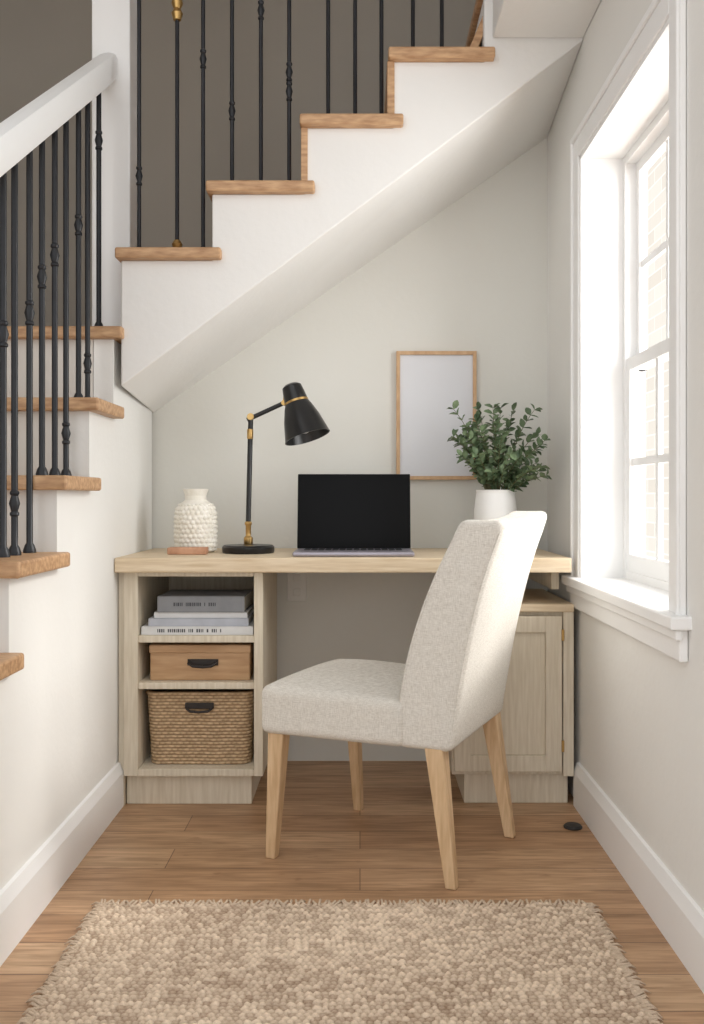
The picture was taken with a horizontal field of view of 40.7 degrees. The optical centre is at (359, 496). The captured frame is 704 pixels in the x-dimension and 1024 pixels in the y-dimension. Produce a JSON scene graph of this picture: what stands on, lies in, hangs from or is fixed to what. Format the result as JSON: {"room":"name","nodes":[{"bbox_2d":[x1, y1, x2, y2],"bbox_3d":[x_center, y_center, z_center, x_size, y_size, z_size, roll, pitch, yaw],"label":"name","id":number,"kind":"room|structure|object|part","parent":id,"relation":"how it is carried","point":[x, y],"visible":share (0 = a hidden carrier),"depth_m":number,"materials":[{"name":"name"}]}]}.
{"room":"home office","nodes":[
{"label":"home office","id":0,"kind":"room"},
{"bbox_2d":[0,339,151,889],"bbox_3d":[-0.775,0.237,2.257,0.060,1.426,2.285,0,0,0],"label":"wall","id":1,"kind":"structure","parent":0,"point":[59,713],"depth_m":2.46,"materials":[{"name":"paint"}]},
{"bbox_2d":[0,761,123,966],"bbox_3d":[-0.736,0.882,2.038,0.018,0.135,1.815,0,0,0],"label":"baseboard","id":2,"kind":"structure","parent":1,"relation":"attached to","point":[26,895],"depth_m":2.28,"materials":[{"name":"white wood"}]},
{"bbox_2d":[0,0,475,325],"bbox_3d":[-0.588,-0.750,4.000,2.525,3.400,0.100,0,0,0],"label":"wall","id":3,"kind":"structure","parent":0,"point":[43,42],"depth_m":3.95,"materials":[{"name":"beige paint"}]},
{"bbox_2d":[152,138,546,760],"bbox_3d":[-0.065,-0.188,3.460,1.480,2.275,0.080,0,0,0],"label":"wall","id":4,"kind":"structure","parent":0,"point":[473,276],"depth_m":3.42,"materials":[{"name":"paint"}]},
{"bbox_2d":[287,573,306,600],"bbox_3d":[-0.227,0.318,3.414,0.070,0.115,0.010,0,0,0],"label":"wall outlet","id":5,"kind":"object","parent":4,"relation":"attached to","point":[296,582],"visible":0.84,"depth_m":3.41,"materials":[{"name":"plastic"}]},
{"bbox_2d":[396,351,476,479],"bbox_3d":[0.274,-0.292,3.406,0.287,0.460,0.023,0,0,0],"label":"picture frame","id":6,"kind":"object","parent":4,"relation":"attached to","point":[428,383],"visible":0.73,"depth_m":3.40,"materials":[{"name":"white paper"}]},
{"bbox_2d":[0,761,703,1023],"bbox_3d":[0.350,0.980,1.025,4.500,0.060,6.050,0,0,0],"label":"floor","id":7,"kind":"structure","parent":0,"point":[388,849],"depth_m":2.48,"materials":[{"name":"brown wood"}]},
{"bbox_2d":[0,0,582,679],"bbox_3d":[-0.538,-0.299,2.518,2.424,2.498,2.865,0,0,0],"label":"staircase","id":8,"kind":"structure","parent":7,"relation":"on","point":[453,118],"depth_m":2.87,"materials":[{"name":"paint"}]},
{"bbox_2d":[0,52,117,557],"bbox_3d":[-0.800,-0.230,1.952,0.110,2.360,2.123,0,0,0],"label":"stair railing","id":9,"kind":"object","parent":8,"relation":"on","point":[28,128],"visible":0.9,"depth_m":2.38,"materials":[{"name":"black metal"}]},
{"bbox_3d":[-0.800,-0.707,2.006,0.062,1.406,2.013,0,0,0],"label":"handrail","id":10,"kind":"part","parent":9,"relation":"part of","materials":[{"name":"white wood"}]},
{"bbox_2d":[92,0,136,325],"bbox_3d":[-0.791,-1.482,3.078,0.122,1.937,0.125,0,0,0],"label":"post","id":11,"kind":"object","parent":8,"relation":"on","point":[114,22],"visible":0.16,"depth_m":3.02,"materials":[{"name":"white wood"}]},
{"bbox_2d":[135,0,443,246],"bbox_3d":[-0.180,-1.633,2.925,1.080,1.769,0.060,0,0,0],"label":"stair railing","id":12,"kind":"object","parent":8,"relation":"on","point":[177,14],"visible":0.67,"depth_m":2.92,"materials":[{"name":"black metal"}]},
{"bbox_2d":[17,898,662,1023],"bbox_3d":[-0.035,0.943,1.587,1.182,0.012,1.289,0,0,0],"label":"jute rug","id":13,"kind":"object","parent":7,"relation":"on","point":[146,962],"visible":1,"depth_m":1.90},
{"bbox_2d":[114,548,573,804],"bbox_3d":[-0.044,0.567,3.144,1.398,0.766,0.548,0,0,0],"label":"built-in desk","id":14,"kind":"object","parent":7,"relation":"on","point":[537,712],"visible":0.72,"depth_m":2.92,"materials":[{"name":"brown wood"}]},
{"bbox_3d":[-0.734,0.590,3.161,0.018,0.720,0.478,0,0,0],"label":"filler panel","id":15,"kind":"part","parent":14,"relation":"part of","materials":[{"name":"brown wood"}]},
{"bbox_2d":[167,547,208,554],"bbox_3d":[-0.553,0.172,3.055,0.124,0.022,0.056,0,0,0],"label":"wooden tray","id":16,"kind":"object","parent":14,"relation":"on","point":[171,550],"visible":1,"depth_m":3.03,"materials":[{"name":"brown wood"}]},
{"bbox_2d":[174,489,217,552],"bbox_3d":[-0.548,0.078,3.170,0.146,0.211,0.146,0,0,11],"label":"ceramic vase","id":17,"kind":"object","parent":14,"relation":"on","point":[195,522],"visible":0.8,"depth_m":3.12,"materials":[{"name":"white ceramic"}]},
{"bbox_2d":[141,590,253,634],"bbox_3d":[-0.503,0.367,3.052,0.346,0.118,0.236,0,0,0],"label":"books","id":18,"kind":"object","parent":14,"relation":"on","point":[179,612],"visible":0.94,"depth_m":2.94,"materials":[{"name":"paper"}]},
{"bbox_2d":[146,689,253,763],"bbox_3d":[-0.500,0.720,3.091,0.347,0.229,0.330,0,0,0],"label":"woven basket","id":19,"kind":"object","parent":14,"relation":"in","point":[188,726],"visible":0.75,"depth_m":2.96,"materials":[{"name":"wicker"}]},
{"bbox_2d":[149,643,253,679],"bbox_3d":[-0.497,0.514,3.088,0.315,0.110,0.332,0,0,0],"label":"storage box","id":20,"kind":"object","parent":14,"relation":"in","point":[168,661],"visible":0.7,"depth_m":2.95,"materials":[{"name":"wood"}]},
{"bbox_3d":[-0.497,0.471,3.100,0.315,0.025,0.308,0,0,0],"label":"box lid","id":21,"kind":"part","parent":20,"relation":"part of","materials":[{"name":"brown wood"}]},
{"bbox_3d":[-0.488,0.518,2.933,0.094,0.021,0.023,0,0,0],"label":"box handle","id":22,"kind":"part","parent":20,"relation":"part of","materials":[{"name":"metal"}]},
{"bbox_3d":[-0.487,0.513,2.949,0.095,0.020,0.005,0,0,0],"label":"handle plate","id":23,"kind":"part","parent":20,"relation":"part of","materials":[{"name":"metal"}]},
{"bbox_2d":[222,382,329,553],"bbox_3d":[-0.277,-0.096,3.107,0.359,0.560,0.176,0,0,16],"label":"desk lamp","id":24,"kind":"object","parent":14,"relation":"on","point":[303,423],"visible":1,"depth_m":3.08,"materials":[{"name":"black metal"}]},
{"bbox_3d":[-0.364,-0.090,3.130,0.025,0.348,0.017,0,0,0],"label":"lamp stem","id":25,"kind":"part","parent":24,"relation":"part of","materials":[{"name":"black metal"}]},
{"bbox_3d":[-0.311,-0.282,3.130,0.128,0.069,0.015,0,0,0],"label":"lamp arm","id":26,"kind":"part","parent":24,"relation":"part of"},
{"bbox_3d":[-0.173,-0.245,3.089,0.150,0.152,0.151,0,0,0],"label":"lamp shade","id":27,"kind":"part","parent":24,"relation":"part of","materials":[{"name":"black metal"}]},
{"bbox_2d":[292,474,414,556],"bbox_3d":[-0.020,0.054,3.043,0.376,0.260,0.256,0,0,0],"label":"laptop","id":28,"kind":"object","parent":14,"relation":"on","point":[339,515],"visible":1,"depth_m":3.14,"materials":[{"name":"metal"}]},
{"bbox_3d":[-0.020,0.047,3.148,0.374,0.247,0.046,0,0,0],"label":"lid","id":29,"kind":"part","parent":28,"relation":"part of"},
{"bbox_2d":[447,400,551,519],"bbox_3d":[0.464,-0.069,3.148,0.352,0.506,0.311,0,0,0],"label":"potted plant","id":30,"kind":"object","parent":14,"relation":"on","point":[492,502],"visible":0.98,"depth_m":3.13,"materials":[{"name":"green plant"}]},
{"bbox_3d":[0.454,0.604,2.920,0.330,0.477,0.020,0,0,0],"label":"cupboard door","id":31,"kind":"part","parent":14,"relation":"part of","materials":[{"name":"brown wood"}]},
{"bbox_2d":[262,511,546,889],"bbox_3d":[0.137,0.495,2.586,0.668,0.910,0.489,0,0,22],"label":"dining chair","id":32,"kind":"object","parent":7,"relation":"on","point":[451,684],"visible":1,"depth_m":2.37,"materials":[{"name":"fabric"}]},
{"bbox_3d":[-0.216,0.777,2.510,0.054,0.345,0.047,0,0,24],"label":"leg","id":33,"kind":"part","parent":32,"relation":"part of","materials":[{"name":"brown wood"}]},
{"bbox_3d":[0.014,0.545,2.626,0.400,0.149,0.478,0,0,24],"label":"seat","id":34,"kind":"part","parent":32,"relation":"part of","materials":[{"name":"fabric"}]},
{"bbox_3d":[-0.018,0.777,2.878,0.045,0.345,0.052,0,0,24],"label":"leg","id":35,"kind":"part","parent":32,"relation":"part of","materials":[{"name":"brown wood"}]},
{"bbox_3d":[0.203,0.777,2.331,0.084,0.345,0.053,0,0,24],"label":"leg","id":36,"kind":"part","parent":32,"relation":"part of","materials":[{"name":"brown wood"}]},
{"bbox_3d":[0.313,0.331,2.516,0.288,0.582,0.487,0,0,24],"label":"backrest","id":37,"kind":"part","parent":32,"relation":"part of","materials":[{"name":"fabric"}]},
{"bbox_3d":[0.394,0.777,2.694,0.115,0.345,0.056,0,0,38],"label":"leg","id":38,"kind":"part","parent":32,"relation":"part of","materials":[{"name":"brown wood"}]},
{"bbox_2d":[563,822,581,830],"bbox_3d":[0.612,0.945,2.730,0.054,0.011,0.054,0,0,0],"label":"door stop","id":39,"kind":"object","parent":7,"relation":"on","point":[573,826],"visible":1,"depth_m":2.72,"materials":[{"name":"black rubber"}]},
{"bbox_2d":[547,0,703,911],"bbox_3d":[0.767,-0.750,2.125,0.185,3.400,3.850,0,0,0],"label":"wall","id":40,"kind":"structure","parent":0,"point":[639,709],"depth_m":2.29,"materials":[{"name":"paint"}]},
{"bbox_2d":[493,0,600,37],"bbox_3d":[0.537,-1.528,2.034,0.274,0.285,1.668,0,0,0],"label":"ceiling","id":41,"kind":"structure","parent":40,"relation":"attached to","point":[511,18],"depth_m":2.76,"materials":[{"name":"paint"}]},
{"bbox_2d":[580,18,668,581],"bbox_3d":[0.763,-0.396,2.461,0.193,1.281,0.851,0,0,0],"label":"window","id":42,"kind":"structure","parent":40,"relation":"in","point":[645,94],"depth_m":2.87,"materials":[{"name":"white wood"}]},
{"bbox_2d":[623,101,668,591],"bbox_3d":[0.826,-0.391,2.461,0.062,1.276,0.837,0,0,0],"label":"frame","id":43,"kind":"object","parent":42,"relation":"attached to","point":[659,124],"visible":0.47,"depth_m":2.85,"materials":[{"name":"white wood"}]},
{"bbox_3d":[0.813,-0.094,2.461,0.026,0.638,0.785,0,0,0],"label":"lower sash","id":44,"kind":"part","parent":42,"relation":"part of","materials":[{"name":"clear glass"}]},
{"bbox_3d":[0.841,-0.690,2.461,0.025,0.626,0.785,0,0,0],"label":"upper sash","id":45,"kind":"part","parent":42,"relation":"part of","materials":[{"name":"glass"}]},
{"bbox_2d":[562,575,691,661],"bbox_3d":[0.746,0.292,2.455,0.228,0.096,1.049,0,0,0],"label":"sill","id":46,"kind":"structure","parent":40,"relation":"attached to","point":[640,611],"depth_m":2.31,"materials":[{"name":"white wood"}]},
{"bbox_2d":[570,0,685,614],"bbox_3d":[0.667,-0.430,2.461,0.013,1.360,0.999,0,0,0],"label":"window frame","id":47,"kind":"structure","parent":40,"relation":"attached to","point":[664,10],"depth_m":2.03,"materials":[{"name":"white wood"}]},
{"bbox_2d":[573,762,703,993],"bbox_3d":[0.666,0.882,1.562,0.018,0.135,2.725,0,0,0],"label":"baseboard","id":48,"kind":"structure","parent":40,"relation":"attached to","point":[675,913],"depth_m":2.19,"materials":[{"name":"white wood"}]},
{"label":"outside","id":49,"kind":"structure","parent":0,"visible":0},
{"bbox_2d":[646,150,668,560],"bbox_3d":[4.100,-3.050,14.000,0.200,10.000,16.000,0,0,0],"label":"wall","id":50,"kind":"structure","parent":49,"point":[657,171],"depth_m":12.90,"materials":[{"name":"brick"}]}
]}

